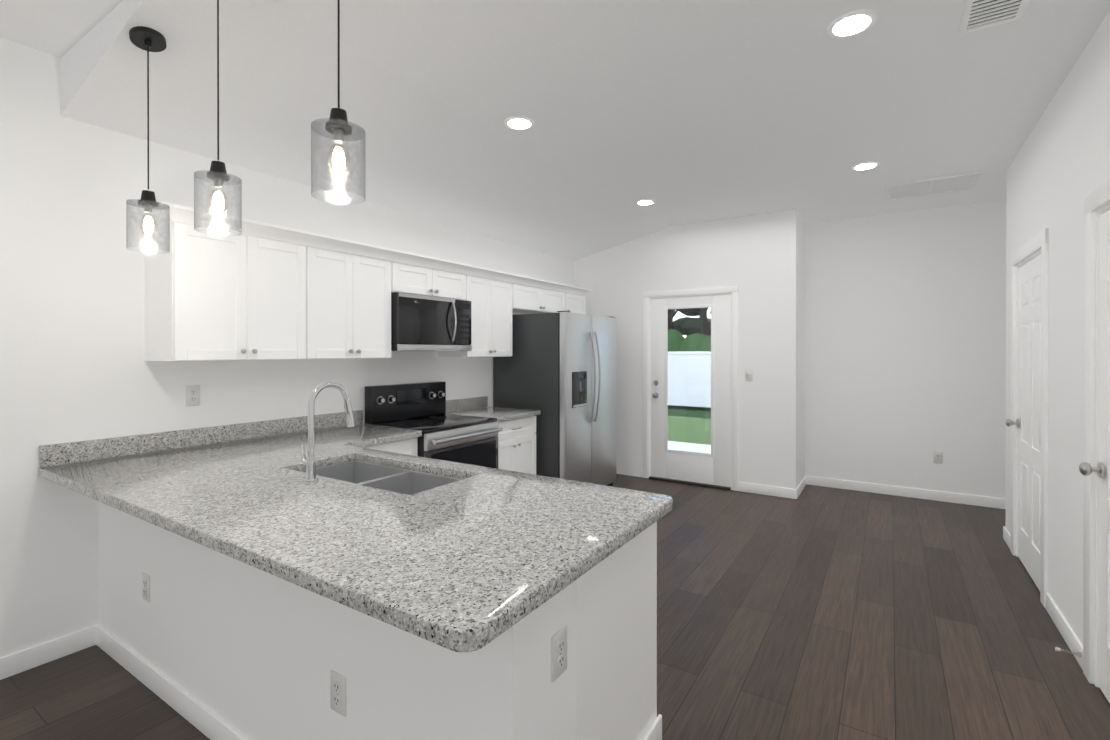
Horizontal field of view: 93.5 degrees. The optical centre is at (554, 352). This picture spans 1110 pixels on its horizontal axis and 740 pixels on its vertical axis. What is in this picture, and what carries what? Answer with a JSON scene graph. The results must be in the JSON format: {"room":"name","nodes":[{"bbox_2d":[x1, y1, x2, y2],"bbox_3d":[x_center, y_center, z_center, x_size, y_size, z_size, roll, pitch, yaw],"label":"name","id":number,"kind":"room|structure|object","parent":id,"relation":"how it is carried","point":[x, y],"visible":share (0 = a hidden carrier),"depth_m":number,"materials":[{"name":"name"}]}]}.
{"room":"kitchen","nodes":[
{"label":"kitchen","id":0,"kind":"room"},
{"bbox_2d":[0,37,573,657],"bbox_3d":[-2.194,-0.032,2.822,0.120,2.950,9.040,0,0,33],"label":"wall","id":1,"kind":"structure","parent":0,"point":[74,365],"depth_m":2.57,"materials":[{"name":"paint"}]},
{"bbox_2d":[0,624,97,679],"bbox_3d":[-3.424,1.401,0.789,0.013,0.095,4.283,0,0,33],"label":"baseboard","id":2,"kind":"structure","parent":1,"relation":"attached to","point":[35,656],"depth_m":2.43,"materials":[{"name":"paint"}]},
{"bbox_2d":[186,385,199,405],"bbox_3d":[-2.039,0.243,2.943,0.009,0.116,0.072,0,0,33],"label":"outlet","id":3,"kind":"object","parent":1,"relation":"attached to","point":[192,395],"visible":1,"depth_m":2.94,"materials":[{"name":"white plastic"}]},
{"bbox_2d":[142,202,321,360],"bbox_3d":[-1.815,-0.337,2.980,0.342,0.760,0.757,0,0,33],"label":"upper cabinet","id":4,"kind":"object","parent":1,"relation":"attached to","point":[256,290],"depth_m":2.78,"materials":[{"name":"paint"}]},
{"bbox_2d":[39,397,486,468],"bbox_3d":[-1.518,0.476,3.739,0.021,0.099,3.170,0,0,33],"label":"backsplash","id":5,"kind":"structure","parent":1,"relation":"attached to","point":[93,450],"depth_m":2.88,"materials":[{"name":"grey stone"}]},
{"bbox_2d":[318,234,393,358],"bbox_3d":[-1.487,-0.339,3.489,0.342,0.760,0.698,0,0,33],"label":"upper cabinet","id":6,"kind":"object","parent":1,"relation":"attached to","point":[356,279],"depth_m":3.43,"materials":[{"name":"paint"}]},
{"bbox_2d":[394,250,441,297],"bbox_3d":[-1.176,-0.576,3.972,0.342,0.288,0.440,0,0,33],"label":"upper cabinet","id":7,"kind":"object","parent":1,"relation":"attached to","point":[418,274],"depth_m":3.88,"materials":[{"name":"paint"}]},
{"bbox_2d":[391,292,471,350],"bbox_3d":[-1.041,-0.219,4.080,0.450,0.414,0.755,0,0,33],"label":"microwave","id":8,"kind":"object","parent":7,"relation":"attached to","point":[424,323],"visible":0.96,"depth_m":3.91,"materials":[{"name":"black metal"}]},
{"bbox_2d":[442,259,469,300],"bbox_3d":[-1.000,-0.577,4.246,0.342,0.288,0.437,0,0,33],"label":"upper cabinet","id":9,"kind":"object","parent":1,"relation":"attached to","point":[455,275],"depth_m":4.22,"materials":[{"name":"paint"}]},
{"bbox_2d":[437,266,513,356],"bbox_3d":[-0.708,-0.342,4.701,0.342,0.760,0.629,0,0,33],"label":"upper cabinet","id":10,"kind":"object","parent":1,"relation":"attached to","point":[491,291],"depth_m":4.59,"materials":[{"name":"paint"}]},
{"bbox_2d":[514,274,545,313],"bbox_3d":[-0.395,-0.568,5.188,0.342,0.310,0.518,0,0,33],"label":"upper cabinet","id":11,"kind":"object","parent":1,"relation":"attached to","point":[529,293],"depth_m":5.11,"materials":[{"name":"paint"}]},
{"bbox_2d":[546,282,569,312],"bbox_3d":[-0.158,-0.569,5.556,0.342,0.310,0.581,0,0,33],"label":"upper cabinet","id":12,"kind":"object","parent":1,"relation":"attached to","point":[557,294],"depth_m":5.51,"materials":[{"name":"paint"}]},
{"bbox_2d":[570,286,585,313],"bbox_3d":[0.074,-0.570,5.918,0.342,0.310,0.522,0,0,33],"label":"upper cabinet","id":13,"kind":"object","parent":1,"relation":"attached to","point":[577,295],"depth_m":5.87,"materials":[{"name":"paint"}]},
{"bbox_2d":[0,474,1109,739],"bbox_3d":[0.206,1.496,1.687,5.450,0.100,9.720,0,0,33],"label":"floor","id":14,"kind":"structure","parent":0,"point":[816,612],"depth_m":2.60,"materials":[{"name":"brown wood"}]},
{"bbox_2d":[131,517,218,696],"bbox_3d":[-1.612,1.008,2.785,0.897,0.871,0.733,0,0,33],"label":"peninsula panel","id":15,"kind":"object","parent":14,"relation":"on","point":[175,581],"depth_m":2.12,"materials":[{"name":"paint"}]},
{"bbox_2d":[219,553,350,739],"bbox_3d":[-0.843,1.108,2.291,0.930,0.674,0.733,0,0,33],"label":"peninsula panel","id":16,"kind":"object","parent":14,"relation":"on","point":[285,650],"depth_m":1.71,"materials":[{"name":"paint"}]},
{"bbox_2d":[365,381,502,468],"bbox_3d":[-0.906,0.845,3.996,0.720,1.189,0.761,0,0,33],"label":"range","id":17,"kind":"object","parent":14,"relation":"on","point":[471,440],"visible":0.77,"depth_m":3.94,"materials":[{"name":"black metal"}]},
{"bbox_2d":[351,541,634,739],"bbox_3d":[-0.185,1.010,1.868,0.635,0.871,0.733,0,0,33],"label":"peninsula panel","id":18,"kind":"object","parent":14,"relation":"on","point":[566,671],"depth_m":1.40,"materials":[{"name":"paint"}]},
{"bbox_2d":[39,425,672,660],"bbox_3d":[-0.801,0.550,2.431,2.642,0.040,1.746,0,0,33],"label":"countertop","id":19,"kind":"structure","parent":18,"relation":"on","point":[451,556],"depth_m":1.70,"materials":[{"name":"grey stone"}]},
{"bbox_2d":[301,381,354,482],"bbox_3d":[-0.975,0.326,2.241,0.093,0.407,0.234,0,0,33],"label":"faucet","id":20,"kind":"object","parent":19,"relation":"on","point":[311,477],"depth_m":2.15,"materials":[{"name":"silver metal"}]},
{"bbox_2d":[303,460,461,494],"bbox_3d":[-0.801,0.656,2.356,0.900,0.170,0.430,0,0,33],"label":"sink","id":21,"kind":"object","parent":19,"relation":"in","point":[408,480],"depth_m":2.53,"materials":[{"name":"metal"}]},
{"bbox_2d":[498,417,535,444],"bbox_3d":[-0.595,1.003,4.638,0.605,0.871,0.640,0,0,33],"label":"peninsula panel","id":22,"kind":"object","parent":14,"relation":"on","point":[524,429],"depth_m":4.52,"materials":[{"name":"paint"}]},
{"bbox_2d":[445,405,540,424],"bbox_3d":[-0.576,0.544,4.631,0.642,0.040,0.652,0,0,33],"label":"countertop","id":23,"kind":"structure","parent":22,"relation":"on","point":[490,412],"depth_m":4.56,"materials":[{"name":"grey stone"}]},
{"bbox_2d":[493,311,616,485],"bbox_3d":[0.055,0.529,5.318,0.916,1.814,1.030,0,0,33],"label":"fridge","id":24,"kind":"object","parent":14,"relation":"on","point":[558,371],"visible":0.83,"depth_m":4.91,"materials":[{"name":"silver metal"}]},
{"bbox_2d":[0,0,1109,260],"bbox_3d":[0.186,-1.333,1.621,5.420,0.480,9.840,0,0,33],"label":"ceiling","id":25,"kind":"structure","parent":0,"point":[680,112],"depth_m":2.74,"materials":[{"name":"white paint"}]},
{"bbox_2d":[126,26,169,252],"bbox_3d":[-1.661,-0.859,2.132,0.140,0.885,0.140,0,0,33],"label":"pendant light","id":26,"kind":"object","parent":25,"relation":"hanging from","point":[148,39],"visible":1,"depth_m":2.13,"materials":[{"name":"glass"},{"name":"black metal"}]},
{"bbox_2d":[194,0,241,234],"bbox_3d":[-1.173,-0.907,1.818,0.140,0.973,0.140,0,0,33],"label":"pendant light","id":27,"kind":"object","parent":25,"relation":"hanging from","point":[217,175],"visible":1,"depth_m":1.81,"materials":[{"name":"glass"},{"name":"black metal"}]},
{"bbox_2d":[311,0,365,203],"bbox_3d":[-0.601,-0.912,1.451,0.140,0.962,0.140,0,0,33],"label":"pendant light","id":28,"kind":"object","parent":25,"relation":"hanging from","point":[338,126],"visible":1,"depth_m":1.44,"materials":[{"name":"glass"},{"name":"black metal"}]},
{"bbox_2d":[504,116,533,129],"bbox_3d":[-0.217,-1.393,3.176,0.184,0.010,0.184,0,0,33],"label":"recessed light","id":29,"kind":"object","parent":25,"relation":"in","point":[519,123],"visible":0.96,"depth_m":3.16,"materials":[{"name":"paint"}]},
{"bbox_2d":[635,199,655,205],"bbox_3d":[0.842,-1.397,4.860,0.184,0.010,0.184,0,0,33],"label":"recessed light","id":30,"kind":"object","parent":25,"relation":"in","point":[643,202],"visible":0.98,"depth_m":4.85,"materials":[{"name":"paint"}]},
{"bbox_2d":[827,10,876,38],"bbox_3d":[1.258,-1.390,2.216,0.184,0.010,0.184,0,0,33],"label":"recessed light","id":31,"kind":"object","parent":25,"relation":"in","point":[852,23],"visible":1,"depth_m":2.21,"materials":[{"name":"paint"}]},
{"bbox_2d":[851,161,879,170],"bbox_3d":[2.323,-1.395,3.909,0.184,0.010,0.184,0,0,33],"label":"recessed light","id":32,"kind":"object","parent":25,"relation":"in","point":[863,166],"visible":0.98,"depth_m":3.90,"materials":[{"name":"paint"}]},
{"bbox_2d":[885,171,982,200],"bbox_3d":[3.163,-1.393,4.403,0.640,0.016,0.500,0,0,33],"label":"attic access hatch","id":33,"kind":"object","parent":25,"relation":"attached to","point":[940,185],"visible":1,"depth_m":4.39,"materials":[{"name":"white paint"}]},
{"bbox_2d":[959,0,1028,34],"bbox_3d":[1.737,-1.391,2.045,0.210,0.008,0.430,0,0,33],"label":"ceiling vent","id":34,"kind":"object","parent":25,"relation":"in","point":[979,14],"visible":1,"depth_m":2.14,"materials":[{"name":"metal"}]},
{"bbox_2d":[574,210,797,488],"bbox_3d":[1.332,-0.040,5.857,2.530,2.950,0.120,0,0,33],"label":"wall","id":35,"kind":"structure","parent":0,"point":[754,258],"depth_m":5.40,"materials":[{"name":"paint"}]},
{"bbox_2d":[650,294,730,486],"bbox_3d":[1.459,0.402,5.704,0.898,2.023,0.114,0,0,33],"label":"door","id":36,"kind":"structure","parent":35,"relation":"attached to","point":[713,467],"depth_m":5.68,"materials":[{"name":"paint"}]},
{"bbox_2d":[643,286,738,490],"bbox_3d":[1.484,0.373,5.743,1.060,2.125,0.150,0,0,33],"label":"door frame","id":37,"kind":"structure","parent":35,"relation":"attached to","point":[733,291],"depth_m":5.62,"materials":[{"name":"paint"}]},
{"bbox_2d":[745,370,752,380],"bbox_3d":[1.990,0.236,5.356,0.072,0.116,0.010,0,0,33],"label":"light switch","id":38,"kind":"object","parent":35,"relation":"attached to","point":[748,375],"visible":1,"depth_m":5.35,"materials":[{"name":"white plastic"}]},
{"bbox_2d":[641,469,1005,508],"bbox_3d":[2.973,1.389,5.131,4.280,0.095,0.693,0,0,33],"label":"baseboard","id":39,"kind":"structure","parent":35,"relation":"attached to","point":[983,501],"depth_m":5.22,"materials":[{"name":"paint"}]},
{"bbox_2d":[798,213,805,484],"bbox_3d":[2.529,-0.039,5.492,0.120,2.950,0.560,0,0,33],"label":"wall","id":40,"kind":"structure","parent":0,"point":[801,336],"depth_m":5.45,"materials":[{"name":"paint"}]},
{"bbox_2d":[805,200,1005,498],"bbox_3d":[3.878,-0.038,5.029,2.890,2.950,0.120,0,0,33],"label":"wall","id":41,"kind":"structure","parent":0,"point":[905,345],"depth_m":5.18,"materials":[{"name":"paint"}]},
{"bbox_2d":[933,451,942,463],"bbox_3d":[3.713,1.017,5.061,0.072,0.116,0.009,0,0,33],"label":"electrical outlet","id":42,"kind":"object","parent":41,"relation":"attached to","point":[937,456],"visible":1,"depth_m":5.06,"materials":[{"name":"white plastic"}]},
{"bbox_2d":[1005,10,1109,644],"bbox_3d":[1.203,-0.025,0.377,0.120,2.950,8.600,0,0,33],"label":"wall","id":43,"kind":"structure","parent":0,"point":[1058,171],"depth_m":2.65,"materials":[{"name":"paint"}]},
{"bbox_2d":[1003,526,1009,548],"bbox_3d":[3.388,1.393,3.901,0.016,0.095,0.275,0,0,33],"label":"baseboard","id":44,"kind":"structure","parent":43,"relation":"attached to","point":[1006,535],"depth_m":3.92,"materials":[{"name":"paint"}]},
{"bbox_2d":[1005,254,1040,590],"bbox_3d":[3.030,0.421,3.357,0.111,2.018,0.790,0,0,33],"label":"door","id":45,"kind":"structure","parent":43,"relation":"in","point":[1027,423],"depth_m":3.36,"materials":[{"name":"paint"}]},
{"bbox_2d":[1010,228,1048,607],"bbox_3d":[3.088,0.369,3.327,0.138,2.145,0.990,0,0,33],"label":"door frame","id":46,"kind":"structure","parent":43,"relation":"attached to","point":[1034,247],"depth_m":3.01,"materials":[{"name":"paint"}]},
{"bbox_2d":[1045,592,1082,669],"bbox_3d":[2.580,1.396,2.646,0.013,0.095,0.690,0,0,33],"label":"baseboard","id":47,"kind":"structure","parent":43,"relation":"attached to","point":[1070,637],"depth_m":2.62,"materials":[{"name":"paint"}]},
{"bbox_2d":[1055,647,1081,656],"bbox_3d":[2.371,1.383,2.412,0.086,0.022,0.022,0,0,33],"label":"door stop","id":48,"kind":"object","parent":43,"relation":"attached to","point":[1058,649],"visible":1,"depth_m":2.41,"materials":[{"name":"silver metal"}]},
{"bbox_2d":[1079,210,1109,702],"bbox_3d":[2.110,0.425,1.927,0.111,2.018,0.790,0,0,33],"label":"door","id":49,"kind":"structure","parent":43,"relation":"in","point":[1102,469],"depth_m":2.19,"materials":[{"name":"paint"}]},
{"bbox_2d":[1083,177,1109,687],"bbox_3d":[2.169,0.373,1.897,0.138,2.145,0.990,0,0,33],"label":"door frame","id":50,"kind":"structure","parent":43,"relation":"attached to","point":[1096,202],"depth_m":2.27,"materials":[{"name":"paint"}]},
{"label":"outside","id":51,"kind":"structure","parent":0,"visible":0},
{"bbox_2d":[668,405,710,453],"bbox_3d":[10.377,1.490,20.423,34.000,0.130,34.160,0,0,33],"label":"ground","id":52,"kind":"structure","parent":51,"point":[689,419],"depth_m":10.46,"materials":[{"name":"green plant"}]},
{"bbox_2d":[668,351,710,407],"bbox_3d":[4.502,0.715,13.130,28.000,1.600,0.120,0,0,33],"label":"fence","id":53,"kind":"object","parent":52,"relation":"on","point":[699,397],"depth_m":13.71,"materials":[{"name":"plastic"}]},
{"bbox_2d":[668,329,710,351],"bbox_3d":[3.353,0.419,15.508,24.706,2.299,1.902,0,0,33],"label":"hedge","id":54,"kind":"object","parent":52,"relation":"on","point":[692,343],"depth_m":15.01,"materials":[{"name":"green plant"}]},
{"bbox_2d":[668,308,710,335],"bbox_3d":[6.136,-2.849,19.160,25.166,8.695,4.885,0,0,33],"label":"trees","id":55,"kind":"object","parent":52,"relation":"on","point":[692,321],"depth_m":19.70,"materials":[{"name":"green plant"}]}
]}

